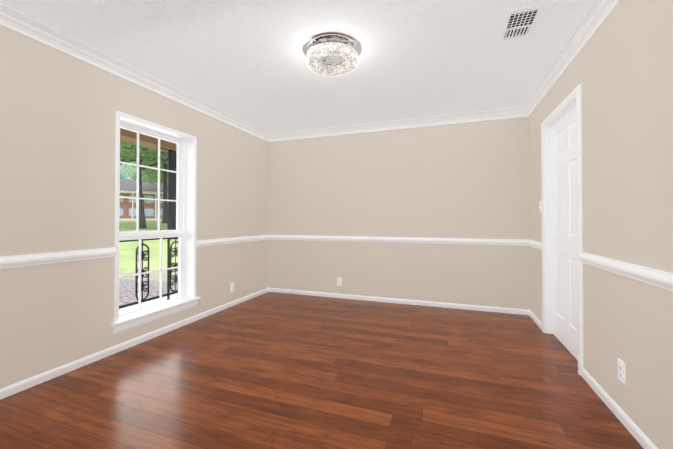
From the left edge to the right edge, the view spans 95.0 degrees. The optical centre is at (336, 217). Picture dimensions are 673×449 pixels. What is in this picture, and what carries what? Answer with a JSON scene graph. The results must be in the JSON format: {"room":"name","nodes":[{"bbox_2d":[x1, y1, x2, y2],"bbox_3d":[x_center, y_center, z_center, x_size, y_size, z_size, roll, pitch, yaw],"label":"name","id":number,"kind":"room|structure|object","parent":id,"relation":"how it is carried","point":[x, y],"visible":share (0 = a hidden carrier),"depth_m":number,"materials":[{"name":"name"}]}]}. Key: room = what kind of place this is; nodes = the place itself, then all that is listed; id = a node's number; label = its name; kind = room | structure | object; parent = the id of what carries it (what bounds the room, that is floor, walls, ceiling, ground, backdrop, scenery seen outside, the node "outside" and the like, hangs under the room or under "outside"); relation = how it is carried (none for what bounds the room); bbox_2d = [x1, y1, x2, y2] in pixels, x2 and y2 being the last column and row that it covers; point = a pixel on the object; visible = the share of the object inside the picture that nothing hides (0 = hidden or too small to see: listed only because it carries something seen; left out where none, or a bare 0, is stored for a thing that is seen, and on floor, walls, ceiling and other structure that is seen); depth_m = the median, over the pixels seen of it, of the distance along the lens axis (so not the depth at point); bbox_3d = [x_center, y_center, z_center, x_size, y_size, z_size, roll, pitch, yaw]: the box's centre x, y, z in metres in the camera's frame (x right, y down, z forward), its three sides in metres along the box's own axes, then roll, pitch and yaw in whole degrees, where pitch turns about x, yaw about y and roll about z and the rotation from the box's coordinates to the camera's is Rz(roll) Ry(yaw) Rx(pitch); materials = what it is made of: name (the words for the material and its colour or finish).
{"room":"empty dining room","nodes":[
{"label":"empty dining room","id":0,"kind":"room"},
{"bbox_2d":[0,25,267,388],"bbox_3d":[-1.964,-0.077,2.658,0.220,2.440,5.140,0,-1,20],"label":"wall","id":1,"kind":"structure","parent":0,"point":[58,109],"depth_m":2.34,"materials":[{"name":"paint"}]},
{"bbox_2d":[0,247,115,268],"bbox_3d":[-2.243,0.282,1.509,0.025,0.076,2.294,0,-1,20],"label":"trim","id":2,"kind":"structure","parent":1,"relation":"attached to","point":[66,256],"depth_m":2.18,"materials":[{"name":"white wood"}]},
{"bbox_2d":[0,288,267,399],"bbox_3d":[-1.853,1.112,2.607,0.013,0.061,4.700,0,-1,20],"label":"baseboard","id":3,"kind":"structure","parent":1,"relation":"attached to","point":[17,387],"depth_m":2.52,"materials":[{"name":"white wood"}]},
{"bbox_2d":[0,2,271,141],"bbox_3d":[-1.820,-1.249,2.617,0.085,0.098,4.700,0,-1,20],"label":"crown molding","id":4,"kind":"structure","parent":1,"relation":"attached to","point":[10,18],"depth_m":2.51,"materials":[{"name":"white wood"}]},
{"bbox_2d":[120,128,175,151],"bbox_3d":[-2.800,-1.338,4.190,2.380,0.250,11.000,0,-1,20],"label":"porch roof","id":5,"kind":"structure","parent":1,"relation":"attached to","point":[129,136],"depth_m":5.02,"materials":[{"name":"brown wood"}]},
{"bbox_2d":[112,111,200,334],"bbox_3d":[-1.784,0.047,3.046,0.235,1.890,0.940,0,-1,20],"label":"window unit","id":6,"kind":"structure","parent":1,"relation":"in","point":[185,232],"depth_m":3.18,"materials":[{"name":"white wood"}]},
{"bbox_2d":[230,283,233,292],"bbox_3d":[-1.354,0.917,4.013,0.008,0.116,0.072,0,-1,20],"label":"electrical outlet","id":7,"kind":"object","parent":1,"relation":"attached to","point":[231,287],"visible":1,"depth_m":4.00,"materials":[{"name":"white plastic"}]},
{"bbox_2d":[197,235,267,246],"bbox_3d":[-1.312,0.306,4.110,0.025,0.076,1.420,0,-1,20],"label":"trim","id":8,"kind":"structure","parent":1,"relation":"attached to","point":[211,242],"depth_m":3.94,"materials":[{"name":"white wood"}]},
{"bbox_2d":[0,0,592,133],"bbox_3d":[-0.189,-1.363,2.034,3.990,0.120,5.140,0,-1,20],"label":"ceiling","id":9,"kind":"structure","parent":0,"point":[244,60],"depth_m":2.41,"materials":[{"name":"paint"}]},
{"bbox_2d":[302,31,361,76],"bbox_3d":[-0.034,-1.238,2.392,0.468,0.124,0.468,0,-1,20],"label":"ceiling light fixture","id":10,"kind":"object","parent":9,"relation":"attached to","point":[332,53],"visible":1,"depth_m":2.28,"materials":[{"name":"clear glass"}]},
{"bbox_2d":[498,3,545,40],"bbox_3d":[1.235,-1.295,2.079,0.210,0.015,0.345,0,-1,20],"label":"ceiling vent","id":11,"kind":"object","parent":9,"relation":"in","point":[520,23],"visible":1,"depth_m":2.05,"materials":[{"name":"white metal"}]},
{"bbox_2d":[0,292,643,448],"bbox_3d":[-0.189,1.197,2.011,3.990,0.120,5.140,0,-1,20],"label":"floor","id":12,"kind":"structure","parent":0,"point":[271,370],"depth_m":2.03,"materials":[{"name":"brown wood"}]},
{"bbox_2d":[268,116,529,309],"bbox_3d":[0.640,-0.062,4.339,3.550,2.440,0.220,0,-1,20],"label":"wall","id":13,"kind":"structure","parent":0,"point":[465,180],"depth_m":4.11,"materials":[{"name":"paint"}]},
{"bbox_2d":[337,278,341,285],"bbox_3d":[0.041,0.927,4.423,0.072,0.116,0.008,0,-1,20],"label":"electrical outlet","id":14,"kind":"object","parent":13,"relation":"attached to","point":[339,281],"visible":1,"depth_m":4.42,"materials":[{"name":"white plastic"}]},
{"bbox_2d":[272,107,519,141],"bbox_3d":[0.584,-1.234,4.208,3.360,0.098,0.085,0,-1,20],"label":"crown molding","id":15,"kind":"structure","parent":13,"relation":"attached to","point":[506,113],"depth_m":4.09,"materials":[{"name":"white wood"}]},
{"bbox_2d":[268,235,527,245],"bbox_3d":[0.599,0.307,4.220,3.550,0.076,0.025,0,-1,20],"label":"trim","id":16,"kind":"structure","parent":13,"relation":"attached to","point":[471,241],"depth_m":4.09,"materials":[{"name":"white wood"}]},
{"bbox_2d":[268,288,527,314],"bbox_3d":[0.615,1.127,4.214,3.520,0.061,0.013,0,-1,20],"label":"baseboard","id":17,"kind":"structure","parent":13,"relation":"attached to","point":[323,294],"depth_m":4.09,"materials":[{"name":"white wood"}]},
{"bbox_2d":[529,0,672,448],"bbox_3d":[1.586,-0.089,1.388,0.220,2.440,5.140,0,-1,20],"label":"wall","id":18,"kind":"structure","parent":0,"point":[619,69],"depth_m":1.67,"materials":[{"name":"paint"}]},
{"bbox_2d":[528,310,541,329],"bbox_3d":[2.173,1.119,3.363,0.013,0.061,0.525,0,-1,20],"label":"baseboard","id":19,"kind":"structure","parent":18,"relation":"attached to","point":[535,319],"depth_m":3.35,"materials":[{"name":"white wood"}]},
{"bbox_2d":[528,239,541,249],"bbox_3d":[2.162,0.299,3.359,0.025,0.076,0.495,0,-1,20],"label":"trim","id":20,"kind":"structure","parent":18,"relation":"attached to","point":[532,243],"depth_m":3.34,"materials":[{"name":"white wood"}]},
{"bbox_2d":[541,84,583,375],"bbox_3d":[1.976,0.092,2.646,0.144,2.101,0.957,0,-1,20],"label":"door frame","id":21,"kind":"structure","parent":18,"relation":"attached to","point":[567,104],"depth_m":3.01,"materials":[{"name":"white wood"}]},
{"bbox_2d":[551,106,577,359],"bbox_3d":[1.987,0.120,2.642,0.047,2.029,0.829,0,-1,20],"label":"door","id":22,"kind":"structure","parent":18,"relation":"in","point":[564,231],"depth_m":2.69,"materials":[{"name":"white wood"}]},
{"bbox_2d":[520,0,620,116],"bbox_3d":[1.443,-1.259,1.450,0.085,0.098,4.700,0,-1,20],"label":"crown molding","id":23,"kind":"structure","parent":18,"relation":"attached to","point":[596,14],"depth_m":2.28,"materials":[{"name":"white wood"}]},
{"bbox_2d":[582,368,657,448],"bbox_3d":[1.225,1.095,0.715,0.013,0.061,3.150,0,-1,20],"label":"baseboard","id":24,"kind":"structure","parent":18,"relation":"attached to","point":[636,432],"depth_m":1.72,"materials":[{"name":"white wood"}]},
{"bbox_2d":[618,358,625,384],"bbox_3d":[1.586,0.859,1.719,0.008,0.116,0.072,0,-1,20],"label":"electrical outlet","id":25,"kind":"object","parent":18,"relation":"attached to","point":[622,371],"visible":1,"depth_m":1.70,"materials":[{"name":"white plastic"}]},
{"bbox_2d":[579,252,672,291],"bbox_3d":[1.219,0.275,0.724,0.025,0.076,3.150,0,-1,20],"label":"trim","id":26,"kind":"structure","parent":18,"relation":"attached to","point":[658,278],"depth_m":1.59,"materials":[{"name":"white wood"}]},
{"label":"outside","id":27,"kind":"structure","parent":0,"visible":0},
{"bbox_2d":[119,220,177,308],"bbox_3d":[-89.375,-1.249,84.559,300.000,7.185,420.000,0,-1,20],"label":"ground","id":28,"kind":"structure","parent":27,"point":[154,257],"depth_m":10.59,"materials":[{"name":"green plant"}]},
{"bbox_2d":[120,164,160,178],"bbox_3d":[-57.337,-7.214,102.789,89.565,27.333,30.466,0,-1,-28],"label":"tree","id":29,"kind":"object","parent":28,"relation":"on","point":[122,175],"depth_m":92.89,"materials":[{"name":"green plant"}]},
{"bbox_2d":[119,179,167,219],"bbox_3d":[-42.022,-4.156,81.406,31.000,10.600,11.900,0,-1,-28],"label":"house","id":30,"kind":"structure","parent":28,"relation":"on","point":[131,203],"depth_m":74.21,"materials":[{"name":"brick"}]},
{"bbox_2d":[120,141,175,228],"bbox_3d":[-26.122,-10.057,50.842,56.095,23.538,52.132,0,-1,20],"label":"trees","id":31,"kind":"object","parent":28,"relation":"on","point":[131,157],"depth_m":35.87,"materials":[{"name":"green plant"}]},
{"bbox_2d":[119,293,177,313],"bbox_3d":[-2.683,1.641,4.121,2.130,0.330,11.000,0,-1,20],"label":"porch","id":32,"kind":"object","parent":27,"point":[143,304],"depth_m":5.31,"materials":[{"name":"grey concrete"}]},
{"bbox_2d":[119,146,177,308],"bbox_3d":[-3.019,0.112,5.317,0.044,2.750,8.000,0,-1,20],"label":"iron railing","id":33,"kind":"object","parent":32,"relation":"on","point":[171,159],"depth_m":5.46,"materials":[{"name":"black metal"}]}
]}

